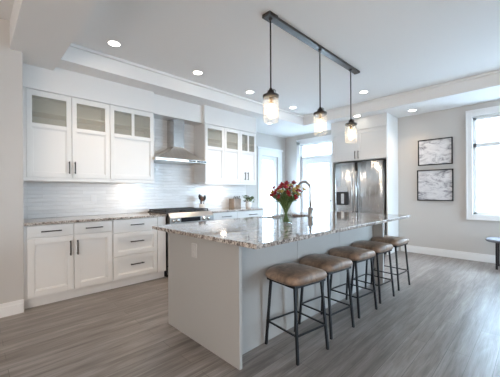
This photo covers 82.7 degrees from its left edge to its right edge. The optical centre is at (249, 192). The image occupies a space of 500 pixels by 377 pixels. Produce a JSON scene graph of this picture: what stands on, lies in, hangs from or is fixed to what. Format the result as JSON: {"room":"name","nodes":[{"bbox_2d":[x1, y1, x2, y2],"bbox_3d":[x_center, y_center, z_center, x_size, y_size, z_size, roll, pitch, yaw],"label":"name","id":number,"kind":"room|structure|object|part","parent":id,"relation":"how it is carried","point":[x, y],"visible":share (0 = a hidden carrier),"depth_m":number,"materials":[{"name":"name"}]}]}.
{"room":"kitchen","nodes":[
{"label":"kitchen","id":0,"kind":"room"},
{"bbox_2d":[0,18,23,303],"bbox_3d":[-3.866,-0.251,2.003,3.480,3.000,0.790,0,0,-44],"label":"wall","id":1,"kind":"structure","parent":0,"point":[11,66],"depth_m":2.87,"materials":[{"name":"grey paint"}]},
{"bbox_2d":[0,299,23,317],"bbox_3d":[-3.540,1.179,1.750,3.380,0.135,0.016,0,0,-44],"label":"baseboard","id":2,"kind":"structure","parent":1,"relation":"attached to","point":[14,307],"depth_m":2.86,"materials":[{"name":"white paint"}]},
{"bbox_2d":[0,0,499,137],"bbox_3d":[0.468,-1.673,1.798,9.400,0.410,8.300,0,0,-44],"label":"ceiling","id":3,"kind":"structure","parent":0,"point":[396,46],"depth_m":3.38,"materials":[{"name":"white paint"}]},
{"bbox_2d":[107,40,121,46],"bbox_3d":[-1.567,-1.712,3.276,0.158,0.006,0.158,0,0,-44],"label":"recessed light","id":4,"kind":"object","parent":3,"relation":"in","point":[113,43],"visible":1,"depth_m":3.27,"materials":[{"name":"white paint"}]},
{"bbox_2d":[192,70,202,74],"bbox_3d":[-0.753,-1.717,4.088,0.158,0.006,0.158,0,0,-44],"label":"recessed light","id":5,"kind":"object","parent":3,"relation":"in","point":[196,72],"visible":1,"depth_m":4.07,"materials":[{"name":"white paint"}]},
{"bbox_2d":[70,43,499,117],"bbox_3d":[1.273,-1.715,3.063,4.720,0.035,4.980,0,0,-44],"label":"trim","id":6,"kind":"structure","parent":3,"relation":"attached to","point":[71,44],"depth_m":4.44,"materials":[{"name":"white paint"}]},
{"bbox_2d":[262,10,359,139],"bbox_3d":[0.849,-1.205,3.406,1.970,1.050,0.160,0,0,-44],"label":"pendant light","id":7,"kind":"object","parent":3,"relation":"hanging from","point":[269,16],"visible":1,"depth_m":3.25,"materials":[{"name":"brown metal"}]},
{"bbox_3d":[0.197,-1.709,2.772,0.125,0.034,0.100,0,0,-44],"label":"plate","id":8,"kind":"part","parent":7,"relation":"part of","materials":[{"name":"brown metal"}]},
{"bbox_3d":[0.204,-0.793,2.773,0.070,0.143,0.070,0,0,-44],"label":"bulb","id":9,"kind":"part","parent":7,"relation":"part of","materials":[{"name":"white glass"}]},
{"bbox_3d":[0.201,-1.336,2.773,0.014,0.700,0.015,0,0,-44],"label":"rod","id":10,"kind":"part","parent":7,"relation":"part of","materials":[{"name":"brown metal"}]},
{"bbox_3d":[0.856,-1.716,3.417,1.940,0.028,0.076,0,0,-44],"label":"rail","id":11,"kind":"part","parent":7,"relation":"part of","materials":[{"name":"brown metal"}]},
{"bbox_3d":[0.837,-1.340,3.396,0.014,0.700,0.015,0,0,-44],"label":"rod","id":12,"kind":"part","parent":7,"relation":"part of","materials":[{"name":"brown metal"}]},
{"bbox_3d":[0.840,-0.797,3.396,0.070,0.143,0.070,0,0,-44],"label":"bulb","id":13,"kind":"part","parent":7,"relation":"part of","materials":[{"name":"white glass"}]},
{"bbox_3d":[1.401,-1.344,3.949,0.014,0.700,0.015,0,0,-44],"label":"rod","id":14,"kind":"part","parent":7,"relation":"part of","materials":[{"name":"brown metal"}]},
{"bbox_3d":[1.405,-0.800,3.949,0.070,0.143,0.070,0,0,-44],"label":"bulb","id":15,"kind":"part","parent":7,"relation":"part of","materials":[{"name":"white glass"}]},
{"bbox_2d":[0,251,499,376],"bbox_3d":[0.557,1.272,1.833,9.550,0.100,8.450,0,0,-44],"label":"floor","id":16,"kind":"structure","parent":0,"point":[446,322],"depth_m":2.39,"materials":[{"name":"grey wood"}]},
{"bbox_2d":[24,220,111,308],"bbox_3d":[-2.254,0.796,3.488,0.883,0.885,0.652,0,0,-44],"label":"base cabinet","id":17,"kind":"object","parent":16,"relation":"on","point":[64,261],"visible":0.99,"depth_m":3.24,"materials":[{"name":"white paint"}]},
{"bbox_3d":[-2.203,0.424,3.145,0.427,0.126,0.020,0,0,-44],"label":"drawer","id":18,"kind":"part","parent":17,"relation":"part of","materials":[{"name":"white paint"}]},
{"bbox_3d":[-2.201,0.809,3.145,0.427,0.624,0.020,0,0,-44],"label":"door","id":19,"kind":"part","parent":17,"relation":"part of","materials":[{"name":"white paint"}]},
{"bbox_3d":[-1.896,0.422,3.445,0.418,0.126,0.020,0,0,-44],"label":"drawer","id":20,"kind":"part","parent":17,"relation":"part of","materials":[{"name":"white paint"}]},
{"bbox_3d":[-1.894,0.807,3.445,0.418,0.624,0.020,0,0,-44],"label":"door","id":21,"kind":"part","parent":17,"relation":"part of","materials":[{"name":"white paint"}]},
{"bbox_2d":[23,212,166,225],"bbox_3d":[-1.998,0.337,3.747,1.615,0.030,0.643,0,0,-44],"label":"countertop","id":22,"kind":"structure","parent":17,"relation":"on","point":[90,218],"depth_m":3.52,"materials":[{"name":"stone"}]},
{"bbox_2d":[112,216,165,288],"bbox_3d":[-1.677,0.793,4.052,0.723,0.885,0.652,0,0,-44],"label":"base cabinet","id":23,"kind":"object","parent":16,"relation":"on","point":[138,250],"visible":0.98,"depth_m":3.82,"materials":[{"name":"white paint"}]},
{"bbox_3d":[-1.523,0.973,3.808,0.588,0.287,0.020,0,0,-44],"label":"drawer","id":24,"kind":"part","parent":23,"relation":"part of","materials":[{"name":"white paint"}]},
{"bbox_3d":[-1.524,0.674,3.808,0.588,0.290,0.020,0,0,-44],"label":"drawer","id":25,"kind":"part","parent":23,"relation":"part of","materials":[{"name":"white paint"}]},
{"bbox_3d":[-1.526,0.438,3.808,0.588,0.163,0.020,0,0,-44],"label":"drawer","id":26,"kind":"part","parent":23,"relation":"part of","materials":[{"name":"white paint"}]},
{"bbox_2d":[148,207,213,276],"bbox_3d":[-1.101,0.749,4.563,0.789,0.965,0.723,0,0,-44],"label":"range","id":27,"kind":"object","parent":16,"relation":"on","point":[185,214],"visible":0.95,"depth_m":4.31,"materials":[{"name":"silver metal"}]},
{"bbox_3d":[-0.918,0.773,4.376,0.755,0.595,0.055,0,0,-44],"label":"oven door","id":28,"kind":"part","parent":27,"relation":"part of","materials":[{"name":"silver metal"}]},
{"bbox_2d":[148,210,209,213],"bbox_3d":[-1.145,0.309,4.605,0.789,0.014,0.604,0,0,-44],"label":"cooktop","id":29,"kind":"object","parent":27,"relation":"in","point":[152,211],"depth_m":4.37,"materials":[{"name":"grey metal"}]},
{"bbox_3d":[-0.901,0.386,4.364,0.775,0.160,0.100,0,0,-44],"label":"control panel","id":30,"kind":"part","parent":27,"relation":"part of","materials":[{"name":"silver metal"}]},
{"bbox_2d":[211,210,263,220],"bbox_3d":[-0.383,0.785,5.320,1.290,0.885,0.652,0,0,-44],"label":"base cabinet","id":31,"kind":"object","parent":16,"relation":"on","point":[253,213],"visible":0.13,"depth_m":5.08,"materials":[{"name":"white paint"}]},
{"bbox_3d":[-0.438,0.428,4.873,0.570,0.150,0.020,0,0,-44],"label":"drawer","id":32,"kind":"part","parent":31,"relation":"part of","materials":[{"name":"white paint"}]},
{"bbox_2d":[208,207,265,212],"bbox_3d":[-0.382,0.327,5.330,1.320,0.030,0.643,0,0,-44],"label":"countertop","id":33,"kind":"structure","parent":31,"relation":"on","point":[215,210],"depth_m":5.15,"materials":[{"name":"stone"}]},
{"bbox_2d":[229,196,240,207],"bbox_3d":[-0.300,0.192,5.667,0.180,0.240,0.160,0,0,-44],"label":"knife block","id":34,"kind":"object","parent":33,"relation":"on","point":[235,202],"visible":0.98,"depth_m":5.61,"materials":[{"name":"beige wood"}]},
{"bbox_2d":[245,201,251,207],"bbox_3d":[-0.018,0.230,5.709,0.150,0.160,0.124,0,0,-10],"label":"plant pot","id":35,"kind":"object","parent":33,"relation":"on","point":[247,204],"visible":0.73,"depth_m":5.66,"materials":[{"name":"white ceramic"}]},
{"bbox_2d":[242,195,254,201],"bbox_3d":[-0.024,0.139,5.689,0.293,0.165,0.246,0,0,-44],"label":"leafy plant","id":36,"kind":"object","parent":35,"relation":"in","point":[249,199],"visible":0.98,"depth_m":5.67,"materials":[{"name":"green plant"}]},
{"bbox_3d":[0.019,0.425,5.321,0.690,0.150,0.020,0,0,-44],"label":"drawer","id":37,"kind":"part","parent":31,"relation":"part of","materials":[{"name":"white paint"}]},
{"bbox_2d":[168,216,383,369],"bbox_3d":[0.505,0.779,3.212,2.590,0.885,0.990,0,0,-44],"label":"kitchen island","id":38,"kind":"object","parent":16,"relation":"on","point":[218,298],"visible":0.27,"depth_m":2.32,"materials":[{"name":"grey paint"}]},
{"bbox_2d":[191,243,196,257],"bbox_3d":[-0.460,0.480,2.337,0.011,0.115,0.073,0,0,-44],"label":"wall outlet","id":39,"kind":"object","parent":38,"relation":"attached to","point":[193,246],"visible":1,"depth_m":2.33,"materials":[{"name":"grey plastic"}]},
{"bbox_3d":[-0.411,0.785,2.315,0.025,0.885,0.990,0,0,-44],"label":"panel","id":40,"kind":"part","parent":38,"relation":"part of","materials":[{"name":"grey paint"}]},
{"bbox_3d":[0.143,0.782,2.353,0.816,0.885,0.018,0,0,-44],"label":"panel","id":41,"kind":"part","parent":38,"relation":"part of","materials":[{"name":"grey paint"}]},
{"bbox_2d":[152,211,410,248],"bbox_3d":[0.583,0.321,3.169,2.865,0.030,1.365,0,0,-44],"label":"island countertop","id":42,"kind":"structure","parent":38,"relation":"on","point":[258,232],"depth_m":2.52,"materials":[{"name":"stone"}]},
{"bbox_2d":[298,180,314,216],"bbox_3d":[0.701,0.079,3.584,0.118,0.453,0.244,0,0,-44],"label":"faucet","id":43,"kind":"object","parent":42,"relation":"on","point":[310,208],"visible":0.77,"depth_m":3.50,"materials":[{"name":"silver metal"}]},
{"bbox_3d":[0.676,0.022,3.569,0.217,0.338,0.033,0,0,43],"label":"spout","id":44,"kind":"part","parent":43,"relation":"part of","materials":[{"name":"silver metal"}]},
{"bbox_3d":[0.352,0.198,2.772,0.122,0.220,0.122,0,0,-44],"label":"vase","id":45,"kind":"object","parent":42,"relation":"on","visible":0},
{"bbox_2d":[268,180,305,221],"bbox_3d":[0.337,0.086,2.779,0.352,0.406,0.405,0,0,-44],"label":"flower bouquet","id":46,"kind":"object","parent":45,"relation":"in","point":[286,197],"visible":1,"depth_m":2.73,"materials":[{"name":"red plant"}]},
{"bbox_3d":[0.720,0.778,2.918,0.791,0.885,0.018,0,0,-44],"label":"panel","id":47,"kind":"part","parent":38,"relation":"part of","materials":[{"name":"grey paint"}]},
{"bbox_3d":[1.329,0.774,3.514,0.906,0.885,0.018,0,0,-44],"label":"panel","id":48,"kind":"part","parent":38,"relation":"part of","materials":[{"name":"grey paint"}]},
{"bbox_3d":[1.416,0.774,4.104,0.040,0.885,0.990,0,0,-44],"label":"panel","id":49,"kind":"part","parent":38,"relation":"part of","materials":[{"name":"grey paint"}]},
{"bbox_2d":[265,263,328,365],"bbox_3d":[0.365,0.908,2.248,0.416,0.632,0.376,0,0,-36],"label":"counter stool","id":50,"kind":"object","parent":16,"relation":"on","point":[295,276],"visible":1,"depth_m":2.16,"materials":[{"name":"brown leather"}]},
{"bbox_3d":[0.149,0.959,2.280,0.069,0.532,0.022,0,0,30],"label":"leg","id":51,"kind":"part","parent":50,"relation":"part of","materials":[{"name":"black metal"}]},
{"bbox_3d":[0.363,0.633,2.248,0.416,0.083,0.376,0,0,-36],"label":"seat","id":52,"kind":"part","parent":50,"relation":"part of","materials":[{"name":"brown leather"}]},
{"bbox_3d":[0.331,0.958,2.033,0.036,0.532,0.060,0,0,-36],"label":"leg","id":53,"kind":"part","parent":50,"relation":"part of","materials":[{"name":"black metal"}]},
{"bbox_3d":[0.364,0.684,2.248,0.340,0.021,0.310,0,0,-36],"label":"seat frame","id":54,"kind":"part","parent":50,"relation":"part of","materials":[{"name":"black metal"}]},
{"bbox_3d":[0.582,0.956,2.217,0.069,0.532,0.022,0,0,30],"label":"leg","id":55,"kind":"part","parent":50,"relation":"part of","materials":[{"name":"black metal"}]},
{"bbox_2d":[298,254,354,339],"bbox_3d":[0.694,0.906,2.599,0.416,0.632,0.376,0,0,-38],"label":"counter stool","id":56,"kind":"object","parent":16,"relation":"on","point":[331,264],"visible":0.8,"depth_m":2.51,"materials":[{"name":"brown leather"}]},
{"bbox_3d":[0.477,0.957,2.622,0.069,0.532,0.022,0,0,28],"label":"leg","id":57,"kind":"part","parent":56,"relation":"part of","materials":[{"name":"black metal"}]},
{"bbox_3d":[0.692,0.631,2.599,0.416,0.083,0.376,0,0,-38],"label":"seat","id":58,"kind":"part","parent":56,"relation":"part of","materials":[{"name":"brown leather"}]},
{"bbox_3d":[0.668,0.956,2.382,0.022,0.532,0.069,0,0,-15],"label":"leg","id":59,"kind":"part","parent":56,"relation":"part of","materials":[{"name":"black metal"}]},
{"bbox_3d":[0.693,0.682,2.599,0.340,0.021,0.310,0,0,-38],"label":"seat frame","id":60,"kind":"part","parent":56,"relation":"part of","materials":[{"name":"black metal"}]},
{"bbox_3d":[0.911,0.954,2.575,0.069,0.532,0.022,0,0,28],"label":"leg","id":61,"kind":"part","parent":56,"relation":"part of","materials":[{"name":"black metal"}]},
{"bbox_2d":[329,246,377,318],"bbox_3d":[1.073,0.903,2.984,0.416,0.632,0.376,0,0,-38],"label":"counter stool","id":62,"kind":"object","parent":16,"relation":"on","point":[357,255],"visible":0.87,"depth_m":2.89,"materials":[{"name":"brown leather"}]},
{"bbox_3d":[0.856,0.955,3.007,0.069,0.532,0.022,0,0,28],"label":"leg","id":63,"kind":"part","parent":62,"relation":"part of","materials":[{"name":"black metal"}]},
{"bbox_3d":[1.100,0.953,3.200,0.022,0.532,0.069,0,0,-15],"label":"leg","id":64,"kind":"part","parent":62,"relation":"part of","materials":[{"name":"black metal"}]},
{"bbox_3d":[1.071,0.629,2.984,0.416,0.083,0.376,0,0,-38],"label":"seat","id":65,"kind":"part","parent":62,"relation":"part of","materials":[{"name":"brown leather"}]},
{"bbox_3d":[1.047,0.954,2.767,0.022,0.532,0.069,0,0,-15],"label":"leg","id":66,"kind":"part","parent":62,"relation":"part of","materials":[{"name":"black metal"}]},
{"bbox_3d":[1.071,0.680,2.984,0.340,0.021,0.310,0,0,-38],"label":"seat frame","id":67,"kind":"part","parent":62,"relation":"part of","materials":[{"name":"black metal"}]},
{"bbox_3d":[1.290,0.952,2.960,0.069,0.532,0.022,0,0,28],"label":"leg","id":68,"kind":"part","parent":62,"relation":"part of","materials":[{"name":"black metal"}]},
{"bbox_2d":[334,159,386,253],"bbox_3d":[2.396,0.285,6.064,0.634,1.850,1.085,0,0,-44],"label":"refrigerator","id":69,"kind":"object","parent":16,"relation":"on","point":[359,187],"visible":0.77,"depth_m":5.83,"materials":[{"name":"silver metal"}]},
{"bbox_3d":[1.986,-0.063,6.116,0.024,0.108,0.260,0,0,-44],"label":"dispenser panel","id":70,"kind":"part","parent":69,"relation":"part of","materials":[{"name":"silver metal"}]},
{"bbox_3d":[2.034,-0.068,6.120,0.050,1.120,0.501,0,0,-44],"label":"door","id":71,"kind":"part","parent":69,"relation":"part of","materials":[{"name":"silver metal"}]},
{"bbox_3d":[2.139,-0.018,5.929,0.082,0.879,0.026,0,0,-44],"label":"handle","id":72,"kind":"part","parent":69,"relation":"part of","materials":[{"name":"metal"}]},
{"bbox_3d":[2.202,-0.019,5.865,0.082,0.879,0.026,0,0,-44],"label":"handle","id":73,"kind":"part","parent":69,"relation":"part of","materials":[{"name":"metal"}]},
{"bbox_3d":[2.416,-0.070,5.729,0.050,1.120,0.576,0,0,-44],"label":"door","id":74,"kind":"part","parent":69,"relation":"part of","materials":[{"name":"silver metal"}]},
{"bbox_2d":[331,113,398,254],"bbox_3d":[2.424,-0.159,6.073,0.632,2.738,1.193,0,0,-44],"label":"tall cabinet","id":75,"kind":"object","parent":16,"relation":"on","point":[375,137],"visible":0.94,"depth_m":5.74,"materials":[{"name":"white paint"}]},
{"bbox_3d":[2.038,-0.038,6.507,0.578,2.500,0.025,0,0,-44],"label":"panel","id":76,"kind":"part","parent":75,"relation":"part of","materials":[{"name":"white paint"}]},
{"bbox_3d":[2.017,-0.974,6.095,0.020,0.603,0.575,0,0,-44],"label":"door","id":77,"kind":"part","parent":75,"relation":"part of","materials":[{"name":"white paint"}]},
{"bbox_3d":[2.212,-1.296,5.873,0.014,0.025,1.193,0,0,-44],"label":"crown","id":78,"kind":"part","parent":75,"relation":"part of","materials":[{"name":"white paint"}]},
{"bbox_3d":[2.427,-0.977,5.676,0.020,0.603,0.590,0,0,-44],"label":"door","id":79,"kind":"part","parent":75,"relation":"part of","materials":[{"name":"white paint"}]},
{"bbox_3d":[2.850,-0.043,5.678,0.578,2.500,0.025,0,0,-44],"label":"panel","id":80,"kind":"part","parent":75,"relation":"part of","materials":[{"name":"white paint"}]},
{"bbox_2d":[351,240,394,303],"bbox_3d":[1.437,0.901,3.340,0.416,0.632,0.376,0,0,-39],"label":"counter stool","id":81,"kind":"object","parent":16,"relation":"on","point":[379,248],"visible":0.89,"depth_m":3.26,"materials":[{"name":"brown leather"}]},
{"bbox_3d":[1.220,0.953,3.360,0.069,0.532,0.022,0,0,27],"label":"leg","id":82,"kind":"part","parent":81,"relation":"part of","materials":[{"name":"black metal"}]},
{"bbox_3d":[1.460,0.951,3.558,0.022,0.532,0.069,0,0,-16],"label":"leg","id":83,"kind":"part","parent":81,"relation":"part of","materials":[{"name":"black metal"}]},
{"bbox_3d":[1.435,0.627,3.340,0.416,0.083,0.376,0,0,-39],"label":"seat","id":84,"kind":"part","parent":81,"relation":"part of","materials":[{"name":"brown leather"}]},
{"bbox_3d":[1.415,0.951,3.123,0.022,0.532,0.069,0,0,-16],"label":"leg","id":85,"kind":"part","parent":81,"relation":"part of","materials":[{"name":"black metal"}]},
{"bbox_3d":[1.655,0.950,3.321,0.069,0.532,0.022,0,0,27],"label":"leg","id":86,"kind":"part","parent":81,"relation":"part of","materials":[{"name":"black metal"}]},
{"bbox_2d":[371,235,409,290],"bbox_3d":[1.844,0.899,3.739,0.416,0.632,0.376,0,0,-40],"label":"counter stool","id":87,"kind":"object","parent":16,"relation":"on","point":[395,241],"visible":0.75,"depth_m":3.63,"materials":[{"name":"brown leather"}]},
{"bbox_3d":[1.843,0.624,3.739,0.416,0.083,0.376,0,0,-40],"label":"seat","id":88,"kind":"part","parent":87,"relation":"part of","materials":[{"name":"brown leather"}]},
{"bbox_3d":[1.826,0.949,3.522,0.022,0.532,0.069,0,0,-17],"label":"leg","id":89,"kind":"part","parent":87,"relation":"part of","materials":[{"name":"black metal"}]},
{"bbox_3d":[2.063,0.947,3.723,0.069,0.532,0.022,0,0,26],"label":"leg","id":90,"kind":"part","parent":87,"relation":"part of","materials":[{"name":"black metal"}]},
{"bbox_2d":[485,237,499,269],"bbox_3d":[4.013,0.965,4.441,0.440,0.470,0.500,0,0,-44],"label":"stool","id":91,"kind":"object","parent":16,"relation":"on","point":[496,240],"visible":1,"depth_m":4.41,"materials":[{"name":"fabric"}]},
{"bbox_3d":[4.011,0.758,4.441,0.440,0.055,0.500,0,0,-44],"label":"seat","id":92,"kind":"part","parent":91,"relation":"part of","materials":[{"name":"grey fabric"}]},
{"bbox_3d":[3.832,0.991,4.411,0.028,0.420,0.028,0,0,-44],"label":"leg","id":93,"kind":"part","parent":91,"relation":"part of","materials":[{"name":"black metal"}]},
{"bbox_3d":[4.039,0.990,4.614,0.028,0.420,0.028,0,0,-44],"label":"leg","id":94,"kind":"part","parent":91,"relation":"part of","materials":[{"name":"black metal"}]},
{"bbox_2d":[246,132,285,214],"bbox_3d":[0.209,-0.276,7.288,2.100,3.000,0.120,0,0,-44],"label":"wall","id":95,"kind":"structure","parent":0,"point":[262,140],"depth_m":7.43,"materials":[{"name":"grey paint"}]},
{"bbox_2d":[257,146,282,214],"bbox_3d":[0.519,0.032,7.538,1.010,2.380,0.135,0,0,-44],"label":"door","id":96,"kind":"structure","parent":95,"relation":"in","point":[264,151],"depth_m":7.62,"materials":[{"name":"white paint"}]},
{"bbox_3d":[0.490,0.137,7.568,0.650,2.170,0.050,0,0,-44],"label":"frame","id":97,"kind":"part","parent":96,"relation":"part of","materials":[{"name":"white paint"}]},
{"bbox_2d":[285,100,499,254],"bbox_3d":[3.913,-0.299,5.107,0.140,3.000,8.420,0,0,-44],"label":"wall","id":98,"kind":"structure","parent":0,"point":[431,224],"depth_m":5.40,"materials":[{"name":"grey paint"}]},
{"bbox_2d":[296,134,331,212],"bbox_3d":[1.729,-0.096,7.292,0.145,2.620,1.220,0,0,-44],"label":"door","id":99,"kind":"structure","parent":98,"relation":"in","point":[327,158],"depth_m":7.51,"materials":[{"name":"white paint"}]},
{"bbox_2d":[417,169,453,200],"bbox_3d":[3.510,-0.134,5.398,0.029,0.594,0.589,0,0,-44],"label":"framed picture","id":100,"kind":"object","parent":98,"relation":"attached to","point":[436,184],"visible":1,"depth_m":5.39,"materials":[{"name":"grey paper"}]},
{"bbox_2d":[418,137,452,165],"bbox_3d":[3.509,-0.767,5.394,0.029,0.496,0.565,0,0,-44],"label":"framed picture","id":101,"kind":"object","parent":98,"relation":"attached to","point":[438,151],"visible":1,"depth_m":5.38,"materials":[{"name":"white paper"}]},
{"bbox_2d":[401,245,494,262],"bbox_3d":[4.922,1.127,3.974,0.016,0.135,5.200,0,0,-44],"label":"baseboard","id":102,"kind":"structure","parent":98,"relation":"attached to","point":[415,249],"depth_m":5.21,"materials":[{"name":"white paint"}]},
{"bbox_2d":[465,105,499,220],"bbox_3d":[4.567,-0.481,4.385,0.134,1.925,1.970,0,0,-44],"label":"window","id":103,"kind":"structure","parent":98,"relation":"in","point":[471,181],"depth_m":5.00,"materials":[{"name":"white paint"}]},
{"bbox_3d":[4.594,-0.464,4.418,0.050,1.720,1.780,0,0,-44],"label":"frame","id":104,"kind":"part","parent":103,"relation":"part of","materials":[{"name":"white paint"}]},
{"bbox_3d":[-1.657,-0.265,4.964,3.820,3.000,0.590,0,0,-44],"label":"wall","id":105,"kind":"structure","parent":0,"visible":0},
{"bbox_2d":[23,118,245,218],"bbox_3d":[-1.450,-0.449,4.747,3.805,1.535,0.012,0,0,-44],"label":"backsplash","id":106,"kind":"structure","parent":105,"relation":"attached to","point":[173,186],"depth_m":4.44,"materials":[{"name":"white tile"}]},
{"bbox_2d":[23,84,109,181],"bbox_3d":[-2.336,-0.670,3.611,0.946,1.080,0.371,0,0,-44],"label":"upper cabinet","id":107,"kind":"object","parent":106,"relation":"attached to","point":[66,138],"visible":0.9,"depth_m":3.53,"materials":[{"name":"white paint"}]},
{"bbox_3d":[-2.377,-0.675,3.373,0.443,1.000,0.020,0,0,-44],"label":"door","id":108,"kind":"part","parent":107,"relation":"part of","materials":[{"name":"white paint"}]},
{"bbox_3d":[-2.461,-0.672,3.740,0.910,0.989,0.008,0,0,-44],"label":"panel","id":109,"kind":"part","parent":107,"relation":"part of","materials":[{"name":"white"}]},
{"bbox_3d":[-2.235,-0.152,3.512,0.946,0.042,0.016,0,0,-44],"label":"light rail","id":110,"kind":"part","parent":107,"relation":"part of","materials":[{"name":"white paint"}]},
{"bbox_3d":[-2.229,-1.199,3.499,0.946,0.025,0.012,0,0,-44],"label":"crown","id":111,"kind":"part","parent":107,"relation":"part of","materials":[{"name":"white paint"}]},
{"bbox_2d":[32,109,104,125],"bbox_3d":[-2.363,-0.950,3.638,0.910,0.018,0.277,0,0,-44],"label":"shelf","id":112,"kind":"object","parent":107,"relation":"attached to","point":[36,114],"depth_m":3.63,"materials":[{"name":"white"}]},
{"bbox_3d":[-2.058,-0.677,3.685,0.438,1.000,0.020,0,0,-44],"label":"door","id":113,"kind":"part","parent":107,"relation":"part of","materials":[{"name":"white paint"}]},
{"bbox_2d":[22,63,255,133],"bbox_3d":[-1.340,-1.349,4.615,3.785,0.315,0.338,0,0,-44],"label":"soffit","id":114,"kind":"structure","parent":107,"relation":"on","point":[60,80],"depth_m":4.01,"materials":[{"name":"white paint"}]},
{"bbox_2d":[109,102,153,182],"bbox_3d":[-1.780,-0.674,4.171,0.626,1.080,0.349,0,0,-44],"label":"upper cabinet","id":115,"kind":"object","parent":106,"relation":"attached to","point":[131,131],"visible":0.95,"depth_m":4.09,"materials":[{"name":"white paint"}]},
{"bbox_3d":[-1.898,-0.676,4.291,0.590,0.989,0.008,0,0,-44],"label":"panel","id":116,"kind":"part","parent":115,"relation":"part of","materials":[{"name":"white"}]},
{"bbox_2d":[114,123,149,131],"bbox_3d":[-1.800,-0.954,4.189,0.590,0.018,0.277,0,0,-44],"label":"shelf","id":117,"kind":"object","parent":115,"relation":"attached to","point":[117,126],"depth_m":4.21,"materials":[{"name":"white"}]},
{"bbox_3d":[-1.672,-0.156,4.063,0.626,0.042,0.016,0,0,-44],"label":"light rail","id":118,"kind":"part","parent":115,"relation":"part of","materials":[{"name":"white paint"}]},
{"bbox_3d":[-1.666,-1.202,4.050,0.626,0.025,0.012,0,0,-44],"label":"crown","id":119,"kind":"part","parent":115,"relation":"part of","materials":[{"name":"white paint"}]},
{"bbox_2d":[152,118,206,164],"bbox_3d":[-1.211,-0.855,4.655,0.920,0.745,0.453,0,0,-44],"label":"range hood","id":120,"kind":"object","parent":106,"relation":"attached to","point":[175,153],"visible":0.88,"depth_m":4.66,"materials":[{"name":"metal"}]},
{"bbox_2d":[194,122,256,184],"bbox_3d":[-0.430,-0.682,5.478,1.273,1.080,0.371,0,0,-44],"label":"upper cabinet","id":121,"kind":"object","parent":106,"relation":"attached to","point":[229,154],"visible":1,"depth_m":5.31,"materials":[{"name":"white paint"}]},
{"bbox_3d":[-0.630,-0.686,5.083,0.425,1.000,0.020,0,0,-44],"label":"door","id":122,"kind":"part","parent":121,"relation":"part of","materials":[{"name":"white paint"}]},
{"bbox_3d":[-0.555,-0.684,5.606,1.237,0.989,0.008,0,0,-44],"label":"panel","id":123,"kind":"part","parent":121,"relation":"part of","materials":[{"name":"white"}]},
{"bbox_3d":[-0.329,-0.164,5.378,1.273,0.042,0.016,0,0,-44],"label":"light rail","id":124,"kind":"part","parent":121,"relation":"part of","materials":[{"name":"white paint"}]},
{"bbox_2d":[208,138,253,146],"bbox_3d":[-0.458,-0.962,5.504,1.237,0.018,0.277,0,0,-44],"label":"shelf","id":125,"kind":"object","parent":121,"relation":"attached to","point":[212,141],"depth_m":5.49,"materials":[{"name":"white"}]},
{"bbox_3d":[-0.323,-1.210,5.365,1.273,0.025,0.012,0,0,-44],"label":"crown","id":126,"kind":"part","parent":121,"relation":"part of","materials":[{"name":"white paint"}]},
{"bbox_3d":[-0.337,-0.688,5.371,0.384,1.000,0.020,0,0,-44],"label":"door","id":127,"kind":"part","parent":121,"relation":"part of","materials":[{"name":"white paint"}]},
{"bbox_3d":[-0.038,-0.690,5.664,0.442,1.000,0.020,0,0,-44],"label":"door","id":128,"kind":"part","parent":121,"relation":"part of","materials":[{"name":"white paint"}]},
{"label":"outside","id":129,"kind":"structure","parent":0,"visible":0},
{"bbox_2d":[263,205,271,215],"bbox_3d":[1.467,1.416,4.228,36.000,0.100,36.000,0,0,-44],"label":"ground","id":130,"kind":"structure","parent":129,"point":[268,211],"depth_m":21.23,"materials":[{"name":"white"}]},
{"bbox_2d":[304,117,499,212],"bbox_3d":[9.306,-2.008,11.924,6.000,6.650,14.000,0,0,-44],"label":"sky","id":131,"kind":"structure","parent":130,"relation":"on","point":[488,130],"depth_m":9.35,"materials":[{"name":"white"}]}
]}

